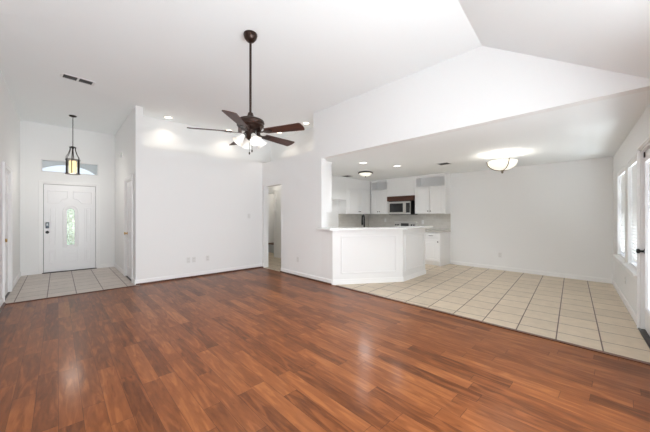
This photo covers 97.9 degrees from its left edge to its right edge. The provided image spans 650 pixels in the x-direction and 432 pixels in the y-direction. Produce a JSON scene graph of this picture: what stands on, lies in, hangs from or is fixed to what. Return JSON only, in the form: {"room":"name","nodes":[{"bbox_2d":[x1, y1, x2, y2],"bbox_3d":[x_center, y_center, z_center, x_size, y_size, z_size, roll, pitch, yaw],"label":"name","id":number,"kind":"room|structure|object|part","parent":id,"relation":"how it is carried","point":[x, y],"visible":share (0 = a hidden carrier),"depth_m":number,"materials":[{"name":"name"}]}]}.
{"room":"living room","nodes":[
{"label":"living room","id":0,"kind":"room"},
{"bbox_2d":[0,70,19,299],"bbox_3d":[-3.352,-0.390,2.594,0.120,3.380,9.866,0,0,-43],"label":"wall","id":1,"kind":"structure","parent":0,"point":[9,118],"depth_m":5.10,"materials":[{"name":"white paint"}]},
{"bbox_2d":[0,298,5,312],"bbox_3d":[-2.363,1.252,1.658,0.036,0.095,6.946,0,0,-43],"label":"baseboard","id":2,"kind":"structure","parent":1,"relation":"attached to","point":[2,303],"depth_m":4.02,"materials":[{"name":"white wood"}]},
{"bbox_2d":[2,161,12,301],"bbox_3d":[-5.120,0.246,4.498,0.160,2.107,0.964,0,0,-43],"label":"door","id":3,"kind":"structure","parent":1,"relation":"in","point":[7,175],"depth_m":4.69,"materials":[{"name":"white paint"}]},
{"bbox_2d":[13,272,20,287],"bbox_3d":[-6.012,1.252,5.513,0.014,0.095,1.730,0,0,-43],"label":"baseboard","id":4,"kind":"structure","parent":1,"relation":"attached to","point":[17,278],"depth_m":5.48,"materials":[{"name":"white wood"}]},
{"bbox_2d":[20,120,114,273],"bbox_3d":[-6.011,-0.390,6.799,1.780,3.380,0.140,0,0,-43],"label":"wall","id":5,"kind":"structure","parent":0,"point":[38,141],"depth_m":6.53,"materials":[{"name":"white paint"}]},
{"bbox_2d":[21,270,37,275],"bbox_3d":[-6.507,1.252,6.225,0.270,0.095,0.014,0,0,-43],"label":"baseboard","id":6,"kind":"structure","parent":5,"relation":"attached to","point":[33,272],"depth_m":6.22,"materials":[{"name":"white wood"}]},
{"bbox_2d":[39,180,99,273],"bbox_3d":[-6.050,0.249,6.734,1.069,2.102,0.160,0,0,-43],"label":"door","id":7,"kind":"structure","parent":5,"relation":"in","point":[55,197],"depth_m":6.68,"materials":[{"name":"white paint"}]},
{"bbox_3d":[-6.037,0.244,6.721,0.172,0.876,0.020,0,0,-43],"label":"glass frame","id":8,"kind":"part","parent":7,"relation":"part of","materials":[{"name":"white paint"}]},
{"bbox_2d":[41,159,97,175],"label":"transom window","id":9,"kind":"structure","parent":5,"relation":"attached to","point":[92,168],"depth_m":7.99,"materials":[{"name":"glass"}]},
{"bbox_2d":[100,263,113,267],"bbox_3d":[-5.506,1.252,7.168,0.300,0.095,0.014,0,0,-43],"label":"baseboard","id":10,"kind":"structure","parent":5,"relation":"attached to","point":[108,264],"depth_m":7.15,"materials":[{"name":"white wood"}]},
{"bbox_2d":[115,106,142,279],"bbox_3d":[-4.439,-0.390,6.342,0.120,3.380,2.680,0,0,-43],"label":"wall","id":11,"kind":"structure","parent":0,"point":[129,138],"depth_m":5.55,"materials":[{"name":"white paint"}]},
{"bbox_2d":[114,263,123,274],"bbox_3d":[-4.883,1.252,6.715,0.014,0.095,1.530,0,0,-43],"label":"baseboard","id":12,"kind":"structure","parent":11,"relation":"attached to","point":[116,266],"depth_m":6.75,"materials":[{"name":"white wood"}]},
{"bbox_2d":[124,174,132,281],"bbox_3d":[-4.008,0.246,5.855,0.160,2.107,0.914,0,0,-43],"label":"door","id":13,"kind":"structure","parent":11,"relation":"in","point":[128,181],"depth_m":5.93,"materials":[{"name":"white paint"}]},
{"bbox_2d":[143,150,261,278],"bbox_3d":[-2.528,0.015,6.385,2.720,2.570,0.120,0,0,-43],"label":"wall","id":14,"kind":"structure","parent":0,"point":[198,207],"depth_m":6.10,"materials":[{"name":"white paint"}]},
{"bbox_2d":[136,264,261,284],"bbox_3d":[-2.566,1.252,6.242,2.710,0.095,0.036,0,0,-43],"label":"baseboard","id":15,"kind":"structure","parent":14,"relation":"attached to","point":[232,269],"depth_m":6.04,"materials":[{"name":"white paint"}]},
{"bbox_2d":[143,146,312,165],"bbox_3d":[-1.821,-1.300,6.058,3.300,0.060,2.625,0,0,-43],"label":"trim ledge","id":16,"kind":"object","parent":14,"relation":"attached to","point":[144,148],"visible":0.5,"depth_m":6.20,"materials":[{"name":"white paint"}]},
{"bbox_2d":[143,116,270,163],"bbox_3d":[-2.724,-1.705,6.928,3.180,0.750,0.120,0,0,-43],"label":"wall","id":17,"kind":"structure","parent":0,"point":[157,133],"depth_m":6.59,"materials":[{"name":"white paint"}]},
{"bbox_2d":[0,0,481,141],"bbox_3d":[-2.026,-2.120,4.905,5.220,0.080,8.382,0,0,-43],"label":"ceiling","id":18,"kind":"structure","parent":0,"point":[187,61],"depth_m":3.60,"materials":[{"name":"paint"}]},
{"bbox_2d":[65,115,80,174],"bbox_3d":[-5.231,-1.472,5.870,0.244,1.215,0.244,0,0,27],"label":"lantern pendant","id":19,"kind":"object","parent":18,"relation":"hanging from","point":[72,163],"visible":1,"depth_m":5.86,"materials":[{"name":"brown metal"}]},
{"bbox_3d":[-5.231,-1.157,5.870,0.244,0.585,0.244,0,0,27],"label":"lantern frame","id":20,"kind":"part","parent":19,"relation":"part of","materials":[{"name":"brown metal"}]},
{"bbox_3d":[-5.231,-1.018,5.870,0.116,0.245,0.116,0,0,27],"label":"lamp shade","id":21,"kind":"part","parent":19,"relation":"part of","materials":[{"name":"yellow glass"}]},
{"bbox_2d":[60,73,95,85],"bbox_3d":[-3.757,-2.075,4.306,0.186,0.010,0.396,0,0,41],"label":"ceiling vent","id":22,"kind":"object","parent":18,"relation":"in","point":[62,75],"visible":1,"depth_m":4.30,"materials":[{"name":"white metal"}]},
{"bbox_2d":[187,30,304,154],"bbox_3d":[-0.855,-1.391,3.187,1.299,1.379,1.247,0,0,3],"label":"ceiling fan","id":23,"kind":"object","parent":18,"relation":"hanging from","point":[252,125],"visible":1,"depth_m":3.17,"materials":[{"name":"brown wood"}]},
{"bbox_3d":[-1.268,-0.952,3.121,0.462,0.008,0.144,0,13,-16],"label":"blade","id":24,"kind":"part","parent":23,"relation":"part of","materials":[{"name":"brown wood"}]},
{"bbox_3d":[-1.034,-0.974,3.181,0.190,0.074,0.068,0,13,-16],"label":"blade arm","id":25,"kind":"part","parent":23,"relation":"part of","materials":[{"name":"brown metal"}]},
{"bbox_3d":[-0.870,-0.952,2.806,0.144,0.008,0.462,13,1,2],"label":"blade","id":26,"kind":"part","parent":23,"relation":"part of","materials":[{"name":"brown wood"}]},
{"bbox_3d":[-0.944,-0.869,3.169,0.136,0.116,0.136,44,-25,-28],"label":"lamp shade","id":27,"kind":"part","parent":23,"relation":"part of","materials":[{"name":"white glass"}]},
{"bbox_3d":[-0.855,-0.974,3.047,0.068,0.074,0.190,13,1,2],"label":"blade arm","id":28,"kind":"part","parent":23,"relation":"part of","materials":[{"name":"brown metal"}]},
{"bbox_3d":[-0.920,-0.869,3.328,0.136,0.116,0.136,0,38,-37],"label":"lamp shade","id":29,"kind":"part","parent":23,"relation":"part of","materials":[{"name":"white glass"}]},
{"bbox_3d":[-0.785,-0.869,3.146,0.136,0.116,0.136,0,-38,-37],"label":"lamp shade","id":30,"kind":"part","parent":23,"relation":"part of","materials":[{"name":"white glass"}]},
{"bbox_3d":[-0.761,-0.869,3.305,0.136,0.116,0.136,-44,25,-28],"label":"lamp shade","id":31,"kind":"part","parent":23,"relation":"part of","materials":[{"name":"white glass"}]},
{"bbox_3d":[-0.739,-0.974,3.389,0.068,0.074,0.190,-16,-10,37],"label":"blade arm","id":32,"kind":"part","parent":23,"relation":"part of","materials":[{"name":"brown metal"}]},
{"bbox_3d":[-0.672,-0.974,3.175,0.190,0.074,0.068,0,-13,20],"label":"blade arm","id":33,"kind":"part","parent":23,"relation":"part of","materials":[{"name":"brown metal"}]},
{"bbox_3d":[-0.585,-0.952,3.575,0.144,0.008,0.462,-16,-10,37],"label":"blade","id":34,"kind":"part","parent":23,"relation":"part of","materials":[{"name":"brown wood"}]},
{"bbox_3d":[-0.448,-0.952,3.087,0.462,0.008,0.144,0,-13,20],"label":"blade","id":35,"kind":"part","parent":23,"relation":"part of","materials":[{"name":"brown wood"}]},
{"bbox_2d":[268,194,273,242],"bbox_3d":[-1.918,0.050,10.505,4.080,2.500,0.120,0,0,-43],"label":"wall","id":36,"kind":"structure","parent":0,"point":[270,196],"depth_m":10.35,"materials":[{"name":"white paint"}]},
{"bbox_2d":[271,128,312,160],"bbox_3d":[-0.664,-1.705,7.149,0.120,0.750,2.625,0,0,-43],"label":"wall","id":37,"kind":"structure","parent":0,"point":[303,140],"depth_m":7.15,"materials":[{"name":"white paint"}]},
{"bbox_2d":[268,185,328,254],"bbox_3d":[-1.181,0.050,8.630,0.120,2.500,3.620,0,0,-43],"label":"wall","id":38,"kind":"structure","parent":0,"point":[277,189],"depth_m":8.83,"materials":[{"name":"white paint"}]},
{"bbox_2d":[268,190,274,256],"bbox_3d":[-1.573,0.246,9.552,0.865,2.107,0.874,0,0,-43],"label":"door frame","id":39,"kind":"structure","parent":38,"relation":"in","point":[269,192],"depth_m":8.95,"materials":[{"name":"white paint"}]},
{"bbox_2d":[313,111,325,276],"bbox_3d":[-0.106,-0.390,5.703,0.130,3.380,0.245,0,0,-43],"label":"wall column","id":40,"kind":"structure","parent":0,"point":[319,164],"depth_m":5.64,"materials":[{"name":"white paint"}]},
{"bbox_2d":[0,252,649,431],"bbox_3d":[-0.243,1.340,5.470,8.550,0.080,9.806,0,0,-43],"label":"floor","id":41,"kind":"structure","parent":0,"point":[257,349],"depth_m":2.64,"materials":[{"name":"brown wood"}]},
{"bbox_2d":[5,285,135,304],"bbox_3d":[-4.118,1.295,4.704,1.640,0.010,0.045,0,0,-43],"label":"trim","id":42,"kind":"structure","parent":41,"relation":"on","point":[133,285],"depth_m":4.61,"materials":[{"name":"brown wood"}]},
{"bbox_2d":[268,242,273,252],"bbox_3d":[-1.655,1.137,10.138,0.520,0.325,0.765,0,0,-43],"label":"storage box","id":43,"kind":"object","parent":41,"relation":"on","point":[270,245],"visible":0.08,"depth_m":10.03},
{"bbox_2d":[316,226,432,284],"bbox_3d":[1.184,0.765,5.769,2.716,1.070,0.868,0,0,-24],"label":"breakfast bar","id":44,"kind":"object","parent":41,"relation":"on","point":[349,255],"visible":1,"depth_m":5.50,"materials":[{"name":"white paint"}]},
{"bbox_3d":[1.287,1.252,5.681,2.358,0.095,0.385,0,0,-26],"label":"baseboard","id":45,"kind":"part","parent":44,"relation":"part of","materials":[{"name":"white wood"}]},
{"bbox_3d":[1.312,0.740,5.687,2.099,0.720,0.311,0,0,-26],"label":"panel mould","id":46,"kind":"part","parent":44,"relation":"part of","materials":[{"name":"white paint"}]},
{"bbox_2d":[394,222,416,226],"bbox_3d":[2.227,0.728,8.414,0.705,1.105,0.760,0,0,-43],"label":"range","id":47,"kind":"object","parent":41,"relation":"on","point":[396,224],"visible":0.2,"depth_m":8.60,"materials":[{"name":"silver metal"}]},
{"bbox_2d":[425,232,449,265],"bbox_3d":[2.847,0.863,7.818,0.631,0.875,0.938,0,0,-43],"label":"base cabinet","id":48,"kind":"object","parent":41,"relation":"on","point":[437,245],"visible":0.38,"depth_m":7.45,"materials":[{"name":"white paint"}]},
{"bbox_3d":[2.795,0.517,7.465,0.029,0.155,0.450,0,0,-43],"label":"drawer","id":49,"kind":"part","parent":48,"relation":"part of","materials":[{"name":"white paint"}]},
{"bbox_3d":[2.794,0.900,7.465,0.031,0.570,0.450,0,0,-43],"label":"door","id":50,"kind":"part","parent":48,"relation":"part of","materials":[{"name":"white paint"}]},
{"bbox_2d":[425,229,450,232],"bbox_3d":[2.853,0.406,7.809,0.635,0.036,0.960,0,0,-43],"label":"countertop","id":51,"kind":"structure","parent":48,"relation":"on","point":[426,230],"depth_m":7.57,"materials":[{"name":"white stone"}]},
{"bbox_2d":[335,285,649,364],"bbox_3d":[1.538,1.295,3.858,0.054,0.010,3.895,0,0,-43],"label":"trim","id":52,"kind":"structure","parent":41,"relation":"on","point":[487,323],"depth_m":3.16,"materials":[{"name":"brown wood"}]},
{"bbox_3d":[1.080,0.845,6.068,2.087,0.911,1.034,0,0,-43],"label":"cabinet","id":53,"kind":"object","parent":41,"relation":"on","visible":0},
{"bbox_2d":[361,214,364,226],"bbox_3d":[0.775,0.175,5.950,0.125,0.427,0.181,0,0,-11],"label":"kitchen faucet","id":54,"kind":"object","parent":53,"relation":"on","point":[363,215],"visible":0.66,"depth_m":5.90,"materials":[{"name":"black metal"}]},
{"bbox_2d":[329,200,337,226],"bbox_3d":[0.549,0.050,8.887,2.750,2.500,0.120,0,0,-43],"label":"wall","id":55,"kind":"structure","parent":0,"point":[333,216],"depth_m":8.56,"materials":[{"name":"white paint"}]},
{"bbox_2d":[332,176,346,199],"bbox_3d":[0.127,-0.810,8.171,1.095,0.660,0.342,0,0,-43],"label":"upper cabinet","id":56,"kind":"object","parent":55,"relation":"attached to","point":[338,183],"visible":0.5,"depth_m":8.23,"materials":[{"name":"white paint"}]},
{"bbox_2d":[338,178,370,213],"bbox_3d":[0.956,-0.603,8.940,1.157,1.075,0.361,0,0,-43],"label":"upper cabinet","id":57,"kind":"object","parent":55,"relation":"attached to","point":[357,201],"visible":0.98,"depth_m":8.73,"materials":[{"name":"white paint"}]},
{"bbox_3d":[0.873,-0.448,8.662,0.544,0.755,0.031,0,0,-43],"label":"door","id":58,"kind":"part","parent":57,"relation":"part of","materials":[{"name":"white paint"}]},
{"bbox_3d":[1.276,-0.448,9.041,0.544,0.755,0.031,0,0,-43],"label":"door","id":59,"kind":"part","parent":57,"relation":"part of","materials":[{"name":"white paint"}]},
{"bbox_2d":[262,46,649,274],"bbox_3d":[0.735,-0.390,4.812,0.130,3.380,6.645,0,0,-43],"label":"wall","id":60,"kind":"structure","parent":0,"point":[482,85],"depth_m":3.91,"materials":[{"name":"white paint"}]},
{"bbox_2d":[280,268,331,284],"bbox_3d":[-0.456,1.252,5.954,0.036,0.095,1.690,0,0,-43],"label":"baseboard","id":61,"kind":"structure","parent":60,"relation":"attached to","point":[286,271],"depth_m":5.86,"materials":[{"name":"white wood"}]},
{"bbox_2d":[326,161,331,212],"bbox_3d":[-0.224,-0.603,6.166,0.329,1.075,0.760,0,0,-43],"label":"upper cabinet","id":62,"kind":"object","parent":60,"relation":"attached to","point":[328,164],"visible":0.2,"depth_m":5.94,"materials":[{"name":"white paint"}]},
{"bbox_3d":[0.013,-0.578,6.141,0.019,1.005,0.360,0,0,-43],"label":"door","id":63,"kind":"part","parent":62,"relation":"part of","materials":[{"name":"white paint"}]},
{"bbox_2d":[326,90,649,182],"bbox_3d":[1.296,-1.170,7.191,3.950,0.060,9.313,0,0,-43],"label":"ceiling","id":64,"kind":"structure","parent":0,"point":[593,130],"depth_m":4.51,"materials":[{"name":"paint"}]},
{"bbox_2d":[358,171,372,176],"bbox_3d":[1.052,-1.072,7.354,0.390,0.136,0.390,0,0,-43],"label":"lamp","id":65,"kind":"object","parent":64,"relation":"attached to","point":[362,173],"visible":1,"depth_m":7.23,"materials":[{"name":"white glass"}]},
{"bbox_3d":[1.052,-1.071,7.354,0.324,0.078,0.324,0,0,-43],"label":"lamp shade","id":66,"kind":"part","parent":65,"relation":"part of","materials":[{"name":"white glass"}]},
{"bbox_2d":[436,162,451,164],"bbox_3d":[2.579,-1.135,6.142,0.276,0.010,0.256,0,0,-43],"label":"ceiling vent","id":67,"kind":"object","parent":64,"relation":"in","point":[442,163],"visible":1,"depth_m":6.10,"materials":[{"name":"white metal"}]},
{"bbox_2d":[486,153,517,172],"bbox_3d":[3.272,-0.960,5.193,0.494,0.360,0.492,0,0,-8],"label":"lamp","id":68,"kind":"object","parent":64,"relation":"hanging from","point":[503,164],"visible":1,"depth_m":5.08,"materials":[{"name":"white glass"}]},
{"bbox_3d":[3.259,-0.923,5.202,0.470,0.166,0.470,0,0,-8],"label":"lamp shade","id":69,"kind":"part","parent":68,"relation":"part of","materials":[{"name":"white glass"}]},
{"bbox_2d":[370,157,612,278],"bbox_3d":[3.612,0.050,7.554,0.120,2.500,6.022,0,0,-43],"label":"wall","id":70,"kind":"structure","parent":0,"point":[551,217],"depth_m":6.28,"materials":[{"name":"white paint"}]},
{"bbox_2d":[371,179,388,213],"bbox_3d":[1.824,-0.603,9.100,0.361,1.075,0.655,0,0,-43],"label":"upper cabinet","id":71,"kind":"object","parent":70,"relation":"attached to","point":[379,188],"visible":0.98,"depth_m":9.04,"materials":[{"name":"white paint"}]},
{"bbox_3d":[1.606,-0.432,9.119,0.031,0.725,0.318,0,0,-43],"label":"door","id":72,"kind":"part","parent":71,"relation":"part of","materials":[{"name":"white paint"}]},
{"bbox_3d":[1.830,-0.432,8.881,0.031,0.725,0.318,0,0,-43],"label":"door","id":73,"kind":"part","parent":71,"relation":"part of","materials":[{"name":"white paint"}]},
{"bbox_2d":[338,214,450,229],"bbox_3d":[1.911,0.162,8.178,1.500,0.453,2.780,0,0,-43],"label":"backsplash","id":74,"kind":"structure","parent":70,"relation":"attached to","point":[438,221],"depth_m":8.79,"materials":[{"name":"grey tile"}]},
{"bbox_2d":[387,176,414,200],"bbox_3d":[2.356,-0.795,8.522,0.380,0.690,0.905,0,0,-43],"label":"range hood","id":75,"kind":"object","parent":70,"relation":"attached to","point":[399,189],"visible":0.95,"depth_m":8.38,"materials":[{"name":"white paint"}]},
{"bbox_2d":[388,201,417,214],"bbox_3d":[2.326,-0.242,8.508,0.424,0.406,0.760,0,0,-43],"label":"microwave","id":76,"kind":"object","parent":70,"relation":"attached to","point":[394,207],"visible":0.98,"depth_m":8.34,"materials":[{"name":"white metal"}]},
{"bbox_3d":[2.152,-0.241,8.463,0.022,0.378,0.585,0,0,-43],"label":"door","id":77,"kind":"part","parent":76,"relation":"part of","materials":[{"name":"silver metal"}]},
{"bbox_2d":[415,173,450,213],"bbox_3d":[2.977,-0.603,7.877,0.361,1.075,0.880,0,0,-43],"label":"upper cabinet","id":78,"kind":"object","parent":70,"relation":"attached to","point":[432,191],"visible":1,"depth_m":7.75,"materials":[{"name":"white paint"}]},
{"bbox_3d":[2.720,-0.432,7.937,0.031,0.725,0.430,0,0,-43],"label":"door","id":79,"kind":"part","parent":78,"relation":"part of","materials":[{"name":"white paint"}]},
{"bbox_3d":[3.022,-0.432,7.617,0.031,0.725,0.430,0,0,-43],"label":"door","id":80,"kind":"part","parent":78,"relation":"part of","materials":[{"name":"white paint"}]},
{"bbox_2d":[450,261,611,283],"bbox_3d":[4.465,1.255,6.551,0.014,0.090,3.092,0,0,-43],"label":"baseboard","id":81,"kind":"structure","parent":70,"relation":"attached to","point":[554,274],"depth_m":6.28,"materials":[{"name":"white wood"}]},
{"bbox_2d":[458,0,649,78],"bbox_3d":[0.965,-1.616,1.200,1.539,1.089,4.659,0,0,41],"label":"ceiling","id":82,"kind":"structure","parent":0,"point":[609,35],"depth_m":2.41,"materials":[{"name":"paint"}]},
{"bbox_2d":[613,103,649,314],"bbox_3d":[2.752,0.050,2.149,0.140,2.500,8.900,0,0,41],"label":"wall","id":83,"kind":"structure","parent":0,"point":[627,151],"depth_m":4.01,"materials":[{"name":"white paint"}]},
{"bbox_2d":[613,254,624,267],"bbox_3d":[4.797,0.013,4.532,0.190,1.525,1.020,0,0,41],"label":"window sill","id":84,"kind":"structure","parent":83,"relation":"attached to","point":[619,259],"depth_m":4.47,"materials":[{"name":"white wood"}]},
{"bbox_3d":[4.778,0.687,4.548,0.140,0.030,1.020,0,0,41],"label":"sill","id":85,"kind":"part","parent":84,"relation":"part of","materials":[{"name":"white wood"}]},
{"bbox_2d":[618,167,624,258],"bbox_3d":[4.794,-0.040,4.534,0.064,1.416,0.908,0,0,41],"label":"window blind","id":86,"kind":"object","parent":83,"relation":"attached to","point":[621,172],"visible":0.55,"depth_m":4.68,"materials":[{"name":"white plastic"}]},
{"bbox_2d":[612,279,636,324],"bbox_3d":[4.584,1.255,4.359,0.014,0.090,2.860,0,0,41],"label":"baseboard","id":87,"kind":"structure","parent":83,"relation":"attached to","point":[630,310],"depth_m":4.04,"materials":[{"name":"white wood"}]},
{"bbox_2d":[622,263,636,280],"bbox_3d":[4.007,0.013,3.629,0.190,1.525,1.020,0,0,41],"label":"window sill","id":88,"kind":"structure","parent":83,"relation":"attached to","point":[630,269],"depth_m":3.62,"materials":[{"name":"white wood"}]},
{"bbox_2d":[628,155,636,268],"bbox_3d":[4.004,-0.040,3.631,0.064,1.416,0.908,0,0,41],"label":"window blind","id":89,"kind":"object","parent":83,"relation":"attached to","point":[633,162],"visible":0.47,"depth_m":3.79,"materials":[{"name":"white plastic"}]},
{"bbox_2d":[636,135,649,348],"bbox_3d":[3.356,0.258,2.870,0.180,2.084,0.988,0,0,41],"label":"door","id":90,"kind":"structure","parent":83,"relation":"attached to","point":[643,156],"depth_m":3.22,"materials":[{"name":"white paint"}]},
{"bbox_2d":[648,162,649,309],"bbox_3d":[3.357,0.224,2.868,0.014,1.634,0.730,0,0,41],"label":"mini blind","id":91,"kind":"object","parent":83,"relation":"attached to","point":[648,162],"depth_m":3.14,"materials":[{"name":"white"}]},
{"label":"outside","id":92,"kind":"structure","parent":0,"visible":0},
{"bbox_2d":[67,233,74,244],"bbox_3d":[-12.696,1.430,14.926,26.000,0.140,20.860,0,0,-43],"label":"ground","id":93,"kind":"structure","parent":92,"point":[68,241],"depth_m":15.09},
{"bbox_2d":[67,209,74,242],"bbox_3d":[-9.289,0.425,9.979,1.525,1.890,1.228,0,0,-43],"label":"shrub","id":94,"kind":"object","parent":93,"relation":"on","point":[69,231],"visible":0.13,"depth_m":9.88,"materials":[{"name":"green plant"}]}
]}

